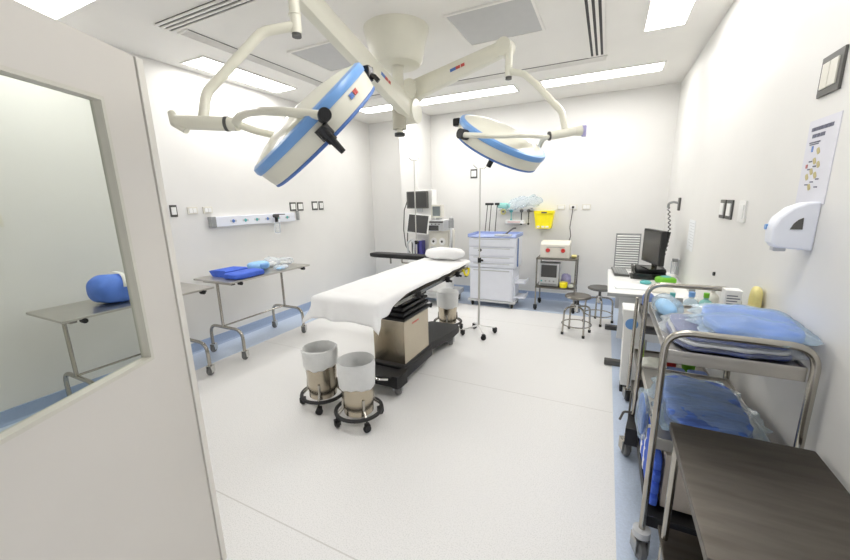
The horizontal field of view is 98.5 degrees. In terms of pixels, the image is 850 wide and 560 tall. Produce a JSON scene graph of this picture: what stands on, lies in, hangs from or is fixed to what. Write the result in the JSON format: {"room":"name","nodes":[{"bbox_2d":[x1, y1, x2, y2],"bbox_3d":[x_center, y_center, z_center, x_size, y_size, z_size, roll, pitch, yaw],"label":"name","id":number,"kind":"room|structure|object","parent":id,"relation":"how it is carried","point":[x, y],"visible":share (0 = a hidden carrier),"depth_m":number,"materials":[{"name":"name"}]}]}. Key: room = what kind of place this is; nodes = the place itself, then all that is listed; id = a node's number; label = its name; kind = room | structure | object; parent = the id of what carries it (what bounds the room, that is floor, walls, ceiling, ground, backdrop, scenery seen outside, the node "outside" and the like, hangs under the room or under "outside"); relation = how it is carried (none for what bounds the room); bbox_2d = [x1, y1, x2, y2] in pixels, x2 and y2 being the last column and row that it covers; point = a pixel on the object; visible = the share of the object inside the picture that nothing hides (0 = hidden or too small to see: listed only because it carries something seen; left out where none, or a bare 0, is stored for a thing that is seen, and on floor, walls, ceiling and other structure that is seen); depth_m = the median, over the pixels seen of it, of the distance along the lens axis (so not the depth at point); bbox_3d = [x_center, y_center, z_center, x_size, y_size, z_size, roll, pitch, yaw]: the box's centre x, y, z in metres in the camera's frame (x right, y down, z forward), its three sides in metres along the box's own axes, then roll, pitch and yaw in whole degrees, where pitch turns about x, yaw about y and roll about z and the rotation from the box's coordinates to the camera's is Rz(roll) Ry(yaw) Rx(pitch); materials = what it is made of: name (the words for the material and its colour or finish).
{"room":"operating room","nodes":[
{"label":"operating room","id":0,"kind":"room"},
{"bbox_2d":[0,50,376,411],"bbox_3d":[-2.384,-0.769,4.306,0.120,3.170,6.370,5,14,26],"label":"wall","id":1,"kind":"structure","parent":0,"point":[58,233],"depth_m":3.62,"materials":[{"name":"paint"}]},
{"bbox_2d":[0,301,310,427],"bbox_3d":[-2.271,0.629,4.589,0.045,0.108,6.100,5,14,26],"label":"baseboard","id":2,"kind":"structure","parent":1,"relation":"attached to","point":[18,413],"depth_m":3.21,"materials":[{"name":"blue plastic"}]},
{"bbox_2d":[169,205,177,216],"bbox_3d":[-2.579,-0.708,3.756,0.015,0.120,0.070,5,14,26],"label":"wall switch","id":3,"kind":"object","parent":1,"relation":"attached to","point":[173,208],"visible":1,"depth_m":3.75,"materials":[{"name":"grey plastic"}]},
{"bbox_2d":[187,207,197,213],"bbox_3d":[-2.493,-0.745,3.927,0.015,0.075,0.110,5,14,26],"label":"wall socket","id":4,"kind":"object","parent":1,"relation":"attached to","point":[190,210],"visible":1,"depth_m":3.92,"materials":[{"name":"white plastic"}]},
{"bbox_2d":[207,211,299,227],"bbox_3d":[-2.106,-0.787,4.666,0.066,0.140,1.340,5,14,26],"label":"rail","id":5,"kind":"object","parent":1,"relation":"attached to","point":[221,221],"visible":0.93,"depth_m":4.49,"materials":[{"name":"white metal"}]},
{"bbox_2d":[0,292,660,559],"bbox_3d":[-0.197,0.919,3.534,4.727,0.103,6.250,5,14,26],"label":"floor","id":6,"kind":"structure","parent":0,"point":[500,446],"depth_m":2.40,"materials":[{"name":"plastic"}]},
{"bbox_2d":[0,0,226,559],"bbox_3d":[-0.974,0.370,0.997,0.040,2.084,0.970,-1,12,2],"label":"door","id":7,"kind":"structure","parent":6,"relation":"on","point":[119,467],"depth_m":1.16,"materials":[{"name":"paint"}]},
{"bbox_2d":[26,282,215,395],"bbox_3d":[-2.460,0.567,3.135,0.668,0.865,1.080,5,14,26],"label":"table","id":8,"kind":"object","parent":6,"relation":"on","point":[71,313],"visible":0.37,"depth_m":2.79,"materials":[{"name":"silver metal"}]},
{"bbox_2d":[86,271,129,302],"bbox_3d":[-2.449,0.054,2.903,0.321,0.236,0.341,5,14,26],"label":"pack","id":9,"kind":"object","parent":8,"relation":"on","point":[107,288],"visible":0.66,"depth_m":2.78,"materials":[{"name":"blue fabric"}]},
{"bbox_2d":[193,262,309,359],"bbox_3d":[-1.920,0.318,4.217,0.668,0.865,1.080,5,14,26],"label":"table","id":10,"kind":"object","parent":6,"relation":"on","point":[271,270],"visible":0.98,"depth_m":4.00,"materials":[{"name":"metal"}]},
{"bbox_2d":[209,266,247,277],"bbox_3d":[-2.099,-0.091,3.915,0.270,0.070,0.260,5,14,26],"label":"pack","id":11,"kind":"object","parent":10,"relation":"on","point":[218,272],"visible":0.75,"depth_m":3.83},
{"bbox_2d":[224,268,263,279],"bbox_3d":[-1.869,-0.065,3.796,0.240,0.060,0.366,5,14,26],"label":"pack","id":12,"kind":"object","parent":10,"relation":"on","point":[250,272],"visible":1,"depth_m":3.71},
{"bbox_2d":[247,261,269,269],"bbox_3d":[-1.876,-0.161,4.142,0.234,0.099,0.230,5,14,26],"label":"box","id":13,"kind":"object","parent":10,"relation":"on","point":[264,265],"visible":0.9,"depth_m":4.06,"materials":[{"name":"blue plastic"}]},
{"bbox_2d":[299,340,341,414],"bbox_3d":[-0.827,0.763,2.934,0.364,0.493,0.364,5,14,26],"label":"bucket","id":14,"kind":"object","parent":6,"relation":"on","point":[319,358],"visible":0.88,"depth_m":2.84,"materials":[{"name":"metal"}]},
{"bbox_2d":[334,352,383,432],"bbox_3d":[-0.493,0.809,2.687,0.364,0.493,0.364,5,14,26],"label":"bucket","id":15,"kind":"object","parent":6,"relation":"on","point":[355,370],"visible":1,"depth_m":2.59,"materials":[{"name":"metal"}]},
{"bbox_2d":[370,252,467,393],"bbox_3d":[-0.463,0.341,3.745,1.403,0.955,2.019,5,14,26],"label":"table","id":16,"kind":"object","parent":6,"relation":"on","point":[406,339],"visible":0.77,"depth_m":3.23,"materials":[{"name":"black metal"}]},
{"bbox_2d":[302,258,470,335],"bbox_3d":[-0.199,0.044,3.389,0.694,0.216,1.950,5,14,26],"label":"sheet","id":17,"kind":"object","parent":16,"relation":"on","point":[368,300],"visible":0.99,"depth_m":2.71,"materials":[{"name":"white fabric"}]},
{"bbox_2d":[425,247,464,259],"bbox_3d":[0.222,-0.303,4.123,0.472,0.134,0.270,5,14,26],"label":"pillow","id":18,"kind":"object","parent":17,"relation":"on","point":[437,252],"visible":1,"depth_m":4.01,"materials":[{"name":"white fabric"}]},
{"bbox_2d":[409,158,431,307],"bbox_3d":[-0.129,-0.625,5.273,0.350,2.172,0.350,5,14,26],"label":"stand","id":19,"kind":"object","parent":6,"relation":"on","point":[416,240],"visible":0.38,"depth_m":5.20,"materials":[{"name":"silver metal"}]},
{"bbox_2d":[403,190,463,298],"bbox_3d":[0.112,-0.524,5.776,0.868,1.750,0.570,5,14,26],"label":"machine","id":20,"kind":"object","parent":6,"relation":"on","point":[433,231],"visible":0.52,"depth_m":5.58,"materials":[{"name":"grey plastic"}]},
{"bbox_2d":[406,191,428,208],"bbox_3d":[-0.114,-1.227,5.606,0.347,0.255,0.083,5,14,26],"label":"monitor","id":21,"kind":"object","parent":20,"relation":"on","point":[422,197],"depth_m":5.57,"materials":[{"name":"grey plastic"}]},
{"bbox_2d":[407,213,430,234],"bbox_3d":[-0.096,-0.851,5.570,0.383,0.327,0.098,5,14,26],"label":"monitor","id":22,"kind":"object","parent":20,"relation":"on","point":[423,222],"depth_m":5.53,"materials":[{"name":"white plastic"}]},
{"bbox_2d":[431,205,443,217],"bbox_3d":[0.192,-1.045,5.552,0.175,0.190,0.128,5,14,26],"label":"monitor","id":23,"kind":"object","parent":20,"relation":"on","point":[437,211],"depth_m":5.50,"materials":[{"name":"white plastic"}]},
{"bbox_2d":[434,288,462,328],"bbox_3d":[0.284,0.375,4.590,0.370,0.493,0.370,5,14,26],"label":"bucket","id":24,"kind":"object","parent":6,"relation":"on","point":[447,298],"visible":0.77,"depth_m":4.49,"materials":[{"name":"metal"}]},
{"bbox_2d":[460,164,496,339],"bbox_3d":[0.627,-0.303,4.216,0.343,1.962,0.343,8,15,36],"label":"stand","id":25,"kind":"object","parent":6,"relation":"on","point":[474,325],"visible":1,"depth_m":4.27,"materials":[{"name":"silver metal"}]},
{"bbox_2d":[468,231,528,307],"bbox_3d":[1.120,-0.164,5.554,0.840,1.095,0.480,5,14,26],"label":"cart","id":26,"kind":"object","parent":6,"relation":"on","point":[501,256],"visible":0.92,"depth_m":5.38,"materials":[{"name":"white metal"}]},
{"bbox_2d":[468,231,522,237],"bbox_3d":[1.058,-0.680,5.475,0.720,0.050,0.465,5,14,26],"label":"tray","id":27,"kind":"object","parent":26,"relation":"on","point":[483,234],"depth_m":5.50,"materials":[{"name":"blue plastic"}]},
{"bbox_2d":[513,275,528,300],"bbox_3d":[1.439,0.119,5.478,0.160,0.340,0.270,5,14,26],"label":"shelf","id":28,"kind":"object","parent":26,"relation":"attached to","point":[516,281],"depth_m":5.43,"materials":[{"name":"white plastic"}]},
{"bbox_2d":[533,255,578,313],"bbox_3d":[1.909,0.039,5.316,0.572,0.765,0.462,5,14,26],"label":"stand","id":29,"kind":"object","parent":6,"relation":"on","point":[574,289],"visible":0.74,"depth_m":5.18,"materials":[{"name":"silver metal"}]},
{"bbox_2d":[539,261,560,286],"bbox_3d":[1.791,-0.090,5.255,0.265,0.332,0.188,5,14,26],"label":"patient monitor","id":30,"kind":"object","parent":29,"relation":"on","point":[549,273],"visible":0.98,"depth_m":5.18,"materials":[{"name":"white plastic"}]},
{"bbox_2d":[540,240,571,258],"bbox_3d":[1.863,-0.442,5.206,0.385,0.217,0.308,5,14,26],"label":"box","id":31,"kind":"object","parent":29,"relation":"on","point":[549,248],"visible":1,"depth_m":5.10,"materials":[{"name":"white plastic"}]},
{"bbox_2d":[535,282,576,290],"bbox_3d":[1.910,0.076,5.324,0.539,0.022,0.414,5,14,26],"label":"shelf","id":32,"kind":"object","parent":29,"relation":"attached to","point":[537,285],"depth_m":5.18,"materials":[{"name":"metal"}]},
{"bbox_2d":[536,255,578,260],"bbox_3d":[1.901,-0.324,5.236,0.539,0.022,0.414,5,14,26],"label":"shelf","id":33,"kind":"object","parent":29,"relation":"attached to","point":[540,258],"depth_m":5.07,"materials":[{"name":"metal"}]},
{"bbox_2d":[561,273,570,283],"bbox_3d":[2.029,-0.016,5.263,0.143,0.175,0.211,5,14,26],"label":"cloth","id":34,"kind":"object","parent":29,"relation":"on","point":[565,277],"visible":0.74,"depth_m":5.18,"materials":[{"name":"purple fabric"}]},
{"bbox_2d":[561,292,591,338],"bbox_3d":[1.798,0.407,4.331,0.338,0.472,0.338,-10,15,-36],"label":"stool","id":35,"kind":"object","parent":6,"relation":"on","point":[577,296],"visible":1,"depth_m":4.30,"materials":[{"name":"metal"}]},
{"bbox_2d":[582,285,613,326],"bbox_3d":[2.228,0.318,4.690,0.338,0.472,0.338,-13,17,-43],"label":"stool","id":36,"kind":"object","parent":6,"relation":"on","point":[600,288],"visible":0.83,"depth_m":4.64,"materials":[{"name":"grey metal"}]},
{"bbox_2d":[619,303,640,391],"bbox_3d":[1.696,0.570,3.017,0.175,0.720,0.240,5,14,26],"label":"pedal bin","id":37,"kind":"object","parent":6,"relation":"on","point":[627,308],"visible":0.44,"depth_m":2.95,"materials":[{"name":"white plastic"}]},
{"bbox_2d":[604,269,688,366],"bbox_3d":[2.244,0.371,3.824,0.660,0.731,1.205,5,14,26],"label":"desk","id":38,"kind":"object","parent":6,"relation":"on","point":[621,295],"visible":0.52,"depth_m":3.41,"materials":[{"name":"white plastic"}]},
{"bbox_2d":[611,267,629,276],"bbox_3d":[2.218,-0.097,4.166,0.150,0.038,0.400,4,13,22],"label":"keyboard","id":39,"kind":"object","parent":38,"relation":"on","point":[618,271],"visible":1,"depth_m":4.09,"materials":[{"name":"grey plastic"}]},
{"bbox_2d":[613,283,646,290],"bbox_3d":[1.964,0.064,3.507,0.270,0.016,0.200,4,13,22],"label":"paper stack","id":40,"kind":"object","parent":38,"relation":"on","point":[626,286],"visible":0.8,"depth_m":3.47,"materials":[{"name":"white paper"}]},
{"bbox_2d":[629,263,666,279],"bbox_3d":[2.392,-0.097,3.942,0.320,0.124,0.360,5,14,26],"label":"printer","id":41,"kind":"object","parent":38,"relation":"on","point":[637,272],"visible":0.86,"depth_m":3.83,"materials":[{"name":"black plastic"}]},
{"bbox_2d":[640,228,667,270],"bbox_3d":[2.403,-0.317,3.824,0.160,0.415,0.410,0,12,8],"label":"screen","id":42,"kind":"object","parent":41,"relation":"on","point":[654,241],"visible":1,"depth_m":3.77,"materials":[{"name":"black plastic"}]},
{"bbox_2d":[652,287,675,293],"bbox_3d":[2.172,0.090,3.353,0.180,0.020,0.220,5,14,26],"label":"notebook","id":43,"kind":"object","parent":38,"relation":"on","point":[663,290],"visible":0.61,"depth_m":3.29,"materials":[{"name":"white paper"}]},
{"bbox_2d":[654,275,676,282],"bbox_3d":[2.382,-0.003,3.626,0.170,0.076,0.149,0,12,4],"label":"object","id":44,"kind":"object","parent":38,"relation":"on","point":[659,279],"visible":0.93,"depth_m":3.57,"materials":[{"name":"green plastic"}]},
{"bbox_2d":[622,297,723,411],"bbox_3d":[1.670,0.618,2.487,0.499,0.854,0.662,5,14,26],"label":"trolley","id":45,"kind":"object","parent":6,"relation":"on","point":[650,329],"visible":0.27,"depth_m":2.74,"materials":[{"name":"silver metal"}]},
{"bbox_2d":[631,380,646,411],"bbox_3d":[1.676,0.874,2.543,0.405,0.054,0.540,5,14,26],"label":"shelf","id":46,"kind":"object","parent":45,"relation":"attached to","point":[641,389],"depth_m":2.71,"materials":[{"name":"metal"}]},
{"bbox_2d":[639,303,656,334],"bbox_3d":[1.662,0.268,2.410,0.405,0.054,0.540,5,14,26],"label":"shelf","id":47,"kind":"object","parent":45,"relation":"attached to","point":[650,329],"depth_m":2.31,"materials":[{"name":"metal"}]},
{"bbox_2d":[642,357,666,367],"bbox_3d":[1.482,0.561,2.379,0.152,0.114,0.151,5,14,26],"label":"box","id":48,"kind":"object","parent":45,"relation":"on","point":[646,361],"visible":0.29,"depth_m":2.35,"materials":[{"name":"white plastic"}]},
{"bbox_2d":[634,349,708,387],"bbox_3d":[1.671,0.620,2.487,0.405,0.054,0.540,5,14,26],"label":"shelf","id":49,"kind":"object","parent":45,"relation":"attached to","point":[647,353],"depth_m":2.68,"materials":[{"name":"metal"}]},
{"bbox_2d":[681,364,695,371],"bbox_3d":[1.737,0.567,2.413,0.084,0.076,0.083,5,14,26],"label":"tub","id":50,"kind":"object","parent":45,"relation":"on","point":[685,367],"visible":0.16,"depth_m":2.39,"materials":[{"name":"plastic"}]},
{"bbox_2d":[683,289,698,305],"bbox_3d":[1.713,0.152,2.364,0.080,0.190,0.079,5,14,26],"label":"bottle","id":51,"kind":"object","parent":45,"relation":"on","point":[691,302],"visible":0.28,"depth_m":2.33,"materials":[{"name":"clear plastic"}]},
{"bbox_2d":[687,370,707,375],"bbox_3d":[1.689,0.609,2.264,0.107,0.059,0.141,5,14,26],"label":"folded cloth","id":52,"kind":"object","parent":45,"relation":"on","point":[688,371],"visible":0.22,"depth_m":2.28,"materials":[{"name":"blue fabric"}]},
{"bbox_2d":[699,293,711,306],"bbox_3d":[1.701,0.177,2.227,0.070,0.200,0.069,5,14,26],"label":"bottle","id":53,"kind":"object","parent":45,"relation":"on","point":[706,296],"visible":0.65,"depth_m":2.20,"materials":[{"name":"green plastic"}]},
{"bbox_2d":[709,285,718,304],"bbox_3d":[1.816,0.143,2.321,0.070,0.220,0.069,5,14,26],"label":"bottle","id":54,"kind":"object","parent":45,"relation":"on","point":[714,298],"visible":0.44,"depth_m":2.29,"materials":[{"name":"white plastic"}]},
{"bbox_2d":[618,283,821,559],"bbox_3d":[1.301,0.645,1.796,0.559,1.114,0.899,5,14,26],"label":"trolley","id":55,"kind":"object","parent":6,"relation":"on","point":[660,438],"visible":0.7,"depth_m":1.55,"materials":[{"name":"silver metal"}]},
{"bbox_2d":[637,392,645,433],"bbox_3d":[1.033,0.633,1.740,0.053,0.218,0.244,5,14,26],"label":"bag","id":56,"kind":"object","parent":55,"relation":"hanging from","point":[641,415],"visible":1,"depth_m":1.70,"materials":[{"name":"blue plastic"}]},
{"bbox_2d":[640,435,657,505],"bbox_3d":[1.142,0.952,1.876,0.047,0.060,0.521,5,14,26],"label":"cloth bundle","id":57,"kind":"object","parent":55,"relation":"on","point":[653,498],"visible":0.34,"depth_m":1.67,"materials":[{"name":"blue fabric"}]},
{"bbox_2d":[641,434,658,494],"bbox_3d":[1.140,0.891,1.861,0.047,0.062,0.520,5,14,26],"label":"cloth bundle","id":58,"kind":"object","parent":57,"relation":"on","point":[654,486],"visible":0.2,"depth_m":1.65,"materials":[{"name":"blue fabric"}]},
{"bbox_2d":[643,430,660,482],"bbox_3d":[1.138,0.831,1.848,0.047,0.060,0.520,5,14,26],"label":"cloth bundle","id":59,"kind":"object","parent":58,"relation":"on","point":[656,476],"visible":0.29,"depth_m":1.63,"materials":[{"name":"blue fabric"}]},
{"bbox_2d":[645,405,662,470],"bbox_3d":[1.137,0.770,1.835,0.047,0.060,0.520,5,14,26],"label":"cloth bundle","id":60,"kind":"object","parent":59,"relation":"on","point":[658,460],"visible":0.38,"depth_m":1.67,"materials":[{"name":"blue fabric"}]},
{"bbox_2d":[655,298,676,315],"bbox_3d":[1.261,0.128,1.911,0.121,0.102,0.299,5,14,26],"label":"bag","id":61,"kind":"object","parent":55,"relation":"on","point":[664,306],"visible":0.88,"depth_m":1.86,"materials":[{"name":"blue plastic"}]},
{"bbox_2d":[637,437,697,536],"bbox_3d":[1.332,1.010,1.864,0.412,0.054,0.745,5,14,26],"label":"shelf","id":62,"kind":"object","parent":55,"relation":"attached to","point":[680,521],"depth_m":1.62,"materials":[{"name":"silver metal"}]},
{"bbox_2d":[658,450,691,514],"bbox_3d":[1.316,0.864,1.779,0.325,0.267,0.480,5,14,26],"label":"carton","id":63,"kind":"object","parent":55,"relation":"on","point":[680,503],"visible":0.2,"depth_m":1.62,"materials":[{"name":"white cardboard"}]},
{"bbox_2d":[641,366,769,452],"bbox_3d":[1.323,0.629,1.781,0.412,0.054,0.745,5,14,26],"label":"shelf","id":64,"kind":"object","parent":55,"relation":"attached to","point":[664,442],"depth_m":1.84,"materials":[{"name":"metal"}]},
{"bbox_2d":[661,375,753,438],"bbox_3d":[1.278,0.583,1.709,0.454,0.086,0.682,5,14,26],"label":"pack","id":65,"kind":"object","parent":55,"relation":"on","point":[686,400],"visible":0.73,"depth_m":1.64},
{"bbox_2d":[661,396,753,438],"bbox_3d":[1.289,0.601,1.710,0.321,0.044,0.526,5,14,26],"label":"drape","id":66,"kind":"object","parent":65,"relation":"hanging from","point":[668,418],"depth_m":1.61,"materials":[{"name":"blue fabric"}]},
{"bbox_2d":[648,302,807,381],"bbox_3d":[1.314,0.243,1.696,0.412,0.054,0.745,5,14,26],"label":"shelf","id":67,"kind":"object","parent":55,"relation":"attached to","point":[793,369],"depth_m":1.39,"materials":[{"name":"metal"}]},
{"bbox_2d":[666,314,791,360],"bbox_3d":[1.252,0.223,1.547,0.448,0.070,0.477,4,13,22],"label":"pack","id":68,"kind":"object","parent":55,"relation":"on","point":[676,322],"visible":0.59,"depth_m":1.42},
{"bbox_2d":[701,304,805,343],"bbox_3d":[1.306,0.164,1.528,0.394,0.060,0.552,5,14,26],"label":"pack","id":69,"kind":"object","parent":68,"relation":"on","point":[740,320],"visible":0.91,"depth_m":1.44},
{"bbox_2d":[720,287,742,304],"bbox_3d":[1.578,0.111,1.890,0.070,0.130,0.071,5,14,26],"label":"carton","id":70,"kind":"object","parent":55,"relation":"on","point":[729,296],"visible":0.57,"depth_m":1.86,"materials":[{"name":"white cardboard"}]},
{"bbox_2d":[748,286,762,308],"bbox_3d":[1.648,0.108,1.828,0.040,0.157,0.095,5,14,26],"label":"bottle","id":71,"kind":"object","parent":55,"relation":"on","point":[756,293],"visible":0.66,"depth_m":1.79,"materials":[{"name":"yellow plastic"}]},
{"bbox_2d":[657,422,849,559],"bbox_3d":[1.024,0.991,1.153,0.442,0.725,0.634,5,14,26],"label":"steel table","id":72,"kind":"object","parent":6,"relation":"on","point":[749,498],"visible":1,"depth_m":1.09,"materials":[{"name":"silver metal"}]},
{"bbox_2d":[658,525,703,559],"bbox_3d":[1.031,1.108,1.184,0.413,0.018,0.600,5,14,26],"label":"shelf","id":73,"kind":"object","parent":72,"relation":"attached to","point":[679,545],"depth_m":1.43,"materials":[{"name":"metal"}]},
{"bbox_2d":[60,0,734,123],"bbox_3d":[-0.267,-2.078,2.879,4.727,0.100,6.250,5,14,26],"label":"ceiling","id":74,"kind":"structure","parent":0,"point":[125,25],"depth_m":3.21,"materials":[{"name":"paint"}]},
{"bbox_2d":[16,0,99,20],"bbox_3d":[-2.295,-1.853,2.329,1.206,0.012,0.336,5,14,26],"label":"recessed light","id":75,"kind":"object","parent":74,"relation":"in","point":[58,10],"visible":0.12,"depth_m":2.52,"materials":[{"name":"paint"}]},
{"bbox_2d":[179,55,224,73],"bbox_3d":[-2.153,-2.142,3.638,0.385,0.012,0.376,5,14,26],"label":"recessed light","id":76,"kind":"object","parent":74,"relation":"in","point":[207,64],"depth_m":3.61,"materials":[{"name":"paint"}]},
{"bbox_2d":[177,29,237,53],"bbox_3d":[-1.830,-2.036,3.124,0.151,0.014,0.506,5,14,26],"label":"ceiling vent","id":77,"kind":"object","parent":74,"relation":"in","point":[198,37],"depth_m":3.10,"materials":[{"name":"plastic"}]},
{"bbox_2d":[154,0,261,32],"bbox_3d":[-1.470,-1.929,2.595,1.300,0.014,0.140,5,14,26],"label":"ceiling vent","id":78,"kind":"object","parent":74,"relation":"in","point":[215,8],"visible":1,"depth_m":2.66,"materials":[{"name":"white metal"}]},
{"bbox_2d":[228,68,297,92],"bbox_3d":[-1.883,-2.267,4.178,0.386,0.012,0.827,5,14,26],"label":"recessed light","id":79,"kind":"object","parent":74,"relation":"in","point":[240,75],"depth_m":4.18,"materials":[{"name":"paint"}]},
{"bbox_2d":[246,54,322,85],"bbox_3d":[-1.455,-2.209,3.875,0.151,0.014,1.034,5,14,26],"label":"ceiling vent","id":80,"kind":"object","parent":74,"relation":"in","point":[252,58],"depth_m":3.81,"materials":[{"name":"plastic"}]},
{"bbox_2d":[287,40,350,71],"bbox_3d":[-0.857,-2.144,3.512,0.630,0.014,0.610,5,14,26],"label":"access panel","id":81,"kind":"object","parent":74,"relation":"attached to","point":[324,55],"visible":0.49,"depth_m":3.48,"materials":[{"name":"paint"}]},
{"bbox_2d":[360,104,391,113],"bbox_3d":[-0.730,-2.591,5.536,0.589,0.012,0.366,5,14,26],"label":"recessed light","id":82,"kind":"object","parent":74,"relation":"in","point":[379,108],"depth_m":5.56,"materials":[{"name":"paint"}]},
{"bbox_2d":[167,0,586,186],"bbox_3d":[-0.024,-1.210,2.167,1.762,1.302,2.216,5,14,26],"label":"light","id":83,"kind":"object","parent":74,"relation":"attached to","point":[396,42],"visible":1,"depth_m":2.18,"materials":[{"name":"white metal"}]},
{"bbox_2d":[426,84,518,103],"bbox_3d":[0.617,-2.486,4.911,1.216,0.012,0.326,5,14,26],"label":"recessed light","id":84,"kind":"object","parent":74,"relation":"in","point":[511,88],"visible":0.98,"depth_m":4.88,"materials":[{"name":"paint"}]},
{"bbox_2d":[447,73,504,86],"bbox_3d":[0.577,-2.346,4.281,0.736,0.014,0.164,5,14,26],"label":"ceiling vent","id":85,"kind":"object","parent":74,"relation":"in","point":[501,75],"depth_m":4.27,"materials":[{"name":"grey plastic"}]},
{"bbox_2d":[442,0,544,46],"bbox_3d":[0.569,-2.048,2.919,0.660,0.014,0.640,5,14,26],"label":"access panel","id":86,"kind":"object","parent":74,"relation":"attached to","point":[488,22],"visible":0.93,"depth_m":2.88,"materials":[{"name":"paint"}]},
{"bbox_2d":[522,55,607,72],"bbox_3d":[1.463,-2.274,3.856,0.827,0.014,0.165,5,14,26],"label":"ceiling vent","id":87,"kind":"object","parent":74,"relation":"in","point":[542,68],"depth_m":3.85,"materials":[{"name":"grey plastic"}]},
{"bbox_2d":[581,0,605,57],"bbox_3d":[1.441,-2.107,3.097,0.155,0.014,1.270,5,14,26],"label":"ceiling vent","id":88,"kind":"object","parent":74,"relation":"in","point":[593,11],"visible":1,"depth_m":3.00,"materials":[{"name":"white metal"}]},
{"bbox_2d":[540,60,666,87],"bbox_3d":[2.026,-2.375,4.256,1.291,0.012,0.326,5,14,26],"label":"recessed light","id":89,"kind":"object","parent":74,"relation":"in","point":[655,66],"visible":0.92,"depth_m":4.22,"materials":[{"name":"paint"}]},
{"bbox_2d":[642,0,697,32],"bbox_3d":[1.732,-1.989,2.523,0.316,0.012,1.256,5,14,26],"label":"recessed light","id":90,"kind":"object","parent":74,"relation":"in","point":[660,14],"visible":1,"depth_m":2.83,"materials":[{"name":"paint"}]},
{"bbox_2d":[399,113,431,264],"bbox_3d":[-0.134,-1.250,6.267,0.320,2.970,0.530,5,14,26],"label":"wall pillar","id":91,"kind":"structure","parent":0,"point":[416,143],"depth_m":5.95,"materials":[{"name":"paint"}]},
{"bbox_2d":[369,83,680,297],"bbox_3d":[1.162,-1.222,5.997,4.727,3.170,0.120,5,14,26],"label":"wall","id":92,"kind":"structure","parent":0,"point":[622,165],"depth_m":5.46,"materials":[{"name":"paint"}]},
{"bbox_2d":[505,220,524,223],"bbox_3d":[1.431,-0.922,5.805,0.300,0.055,0.102,5,14,26],"label":"glove box","id":93,"kind":"object","parent":92,"relation":"attached to","point":[506,221],"visible":1,"depth_m":5.76,"materials":[{"name":"white cardboard"}]},
{"bbox_2d":[499,208,534,224],"bbox_3d":[1.443,-1.003,5.782,0.570,0.258,0.100,5,14,26],"label":"rail","id":94,"kind":"object","parent":92,"relation":"attached to","point":[502,209],"visible":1,"depth_m":5.74,"materials":[{"name":"grey metal"}]},
{"bbox_2d":[454,284,614,305],"bbox_3d":[1.159,0.190,6.230,4.727,0.108,0.045,5,14,26],"label":"baseboard","id":95,"kind":"structure","parent":92,"relation":"attached to","point":[531,294],"depth_m":5.82,"materials":[{"name":"blue plastic"}]},
{"bbox_2d":[534,210,554,228],"bbox_3d":[1.817,-0.923,5.578,0.290,0.265,0.163,5,14,26],"label":"bin","id":96,"kind":"object","parent":92,"relation":"attached to","point":[544,219],"visible":1,"depth_m":5.52,"materials":[{"name":"yellow plastic"}]},
{"bbox_2d":[613,233,641,269],"bbox_3d":[2.893,-0.395,5.238,0.315,0.540,0.029,5,14,26],"label":"air vent","id":97,"kind":"object","parent":92,"relation":"in","point":[627,245],"visible":0.83,"depth_m":5.23,"materials":[{"name":"grey plastic"}]},
{"bbox_2d":[663,0,849,492],"bbox_3d":[1.973,-0.412,2.212,0.120,3.170,6.370,5,14,26],"label":"wall","id":98,"kind":"structure","parent":0,"point":[748,103],"depth_m":1.81,"materials":[{"name":"paint"}]},
{"bbox_2d":[665,198,680,254],"bbox_3d":[2.790,-0.545,4.166,0.118,0.764,0.122,5,14,26],"label":"handset","id":99,"kind":"object","parent":98,"relation":"attached to","point":[679,199],"visible":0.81,"depth_m":4.15,"materials":[{"name":"grey plastic"}]},
{"bbox_2d":[670,258,679,274],"bbox_3d":[2.653,-0.141,3.892,0.069,0.170,0.080,5,14,26],"label":"holder","id":100,"kind":"object","parent":98,"relation":"attached to","point":[677,260],"visible":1,"depth_m":3.86,"materials":[{"name":"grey plastic"}]},
{"bbox_2d":[686,219,695,251],"bbox_3d":[2.486,-0.418,3.421,0.004,0.280,0.260,5,14,26],"label":"paper notice","id":101,"kind":"object","parent":98,"relation":"attached to","point":[692,224],"visible":1,"depth_m":3.41,"materials":[{"name":"white paper"}]},
{"bbox_2d":[719,200,726,218],"bbox_3d":[2.058,-0.492,2.533,0.015,0.125,0.120,5,14,26],"label":"wall switch","id":102,"kind":"object","parent":98,"relation":"attached to","point":[723,204],"visible":0.98,"depth_m":2.51,"materials":[{"name":"grey plastic"}]},
{"bbox_2d":[725,200,734,219],"bbox_3d":[1.988,-0.460,2.393,0.015,0.125,0.120,5,14,26],"label":"wall switch","id":103,"kind":"object","parent":98,"relation":"attached to","point":[730,203],"visible":1,"depth_m":2.37,"materials":[{"name":"grey plastic"}]},
{"bbox_2d":[737,201,747,222],"bbox_3d":[1.875,-0.405,2.166,0.015,0.125,0.120,5,14,26],"label":"wall socket","id":104,"kind":"object","parent":98,"relation":"attached to","point":[742,210],"visible":1,"depth_m":2.14,"materials":[{"name":"white plastic"}]},
{"bbox_2d":[764,202,821,250],"bbox_3d":[1.452,-0.212,1.458,0.134,0.194,0.088,5,14,26],"label":"soap dispenser","id":105,"kind":"object","parent":98,"relation":"attached to","point":[794,226],"visible":1,"depth_m":1.42,"materials":[{"name":"white plastic"}]},
{"bbox_2d":[795,110,843,203],"bbox_3d":[1.532,-0.464,1.430,0.004,0.325,0.235,5,14,26],"label":"poster","id":106,"kind":"object","parent":98,"relation":"attached to","point":[823,134],"visible":1,"depth_m":1.41,"materials":[{"name":"paper"}]},
{"bbox_2d":[816,44,849,98],"bbox_3d":[1.525,-0.777,1.376,0.015,0.145,0.160,5,14,26],"label":"wall switch","id":107,"kind":"object","parent":98,"relation":"attached to","point":[833,66],"visible":1,"depth_m":1.35,"materials":[{"name":"grey plastic"}]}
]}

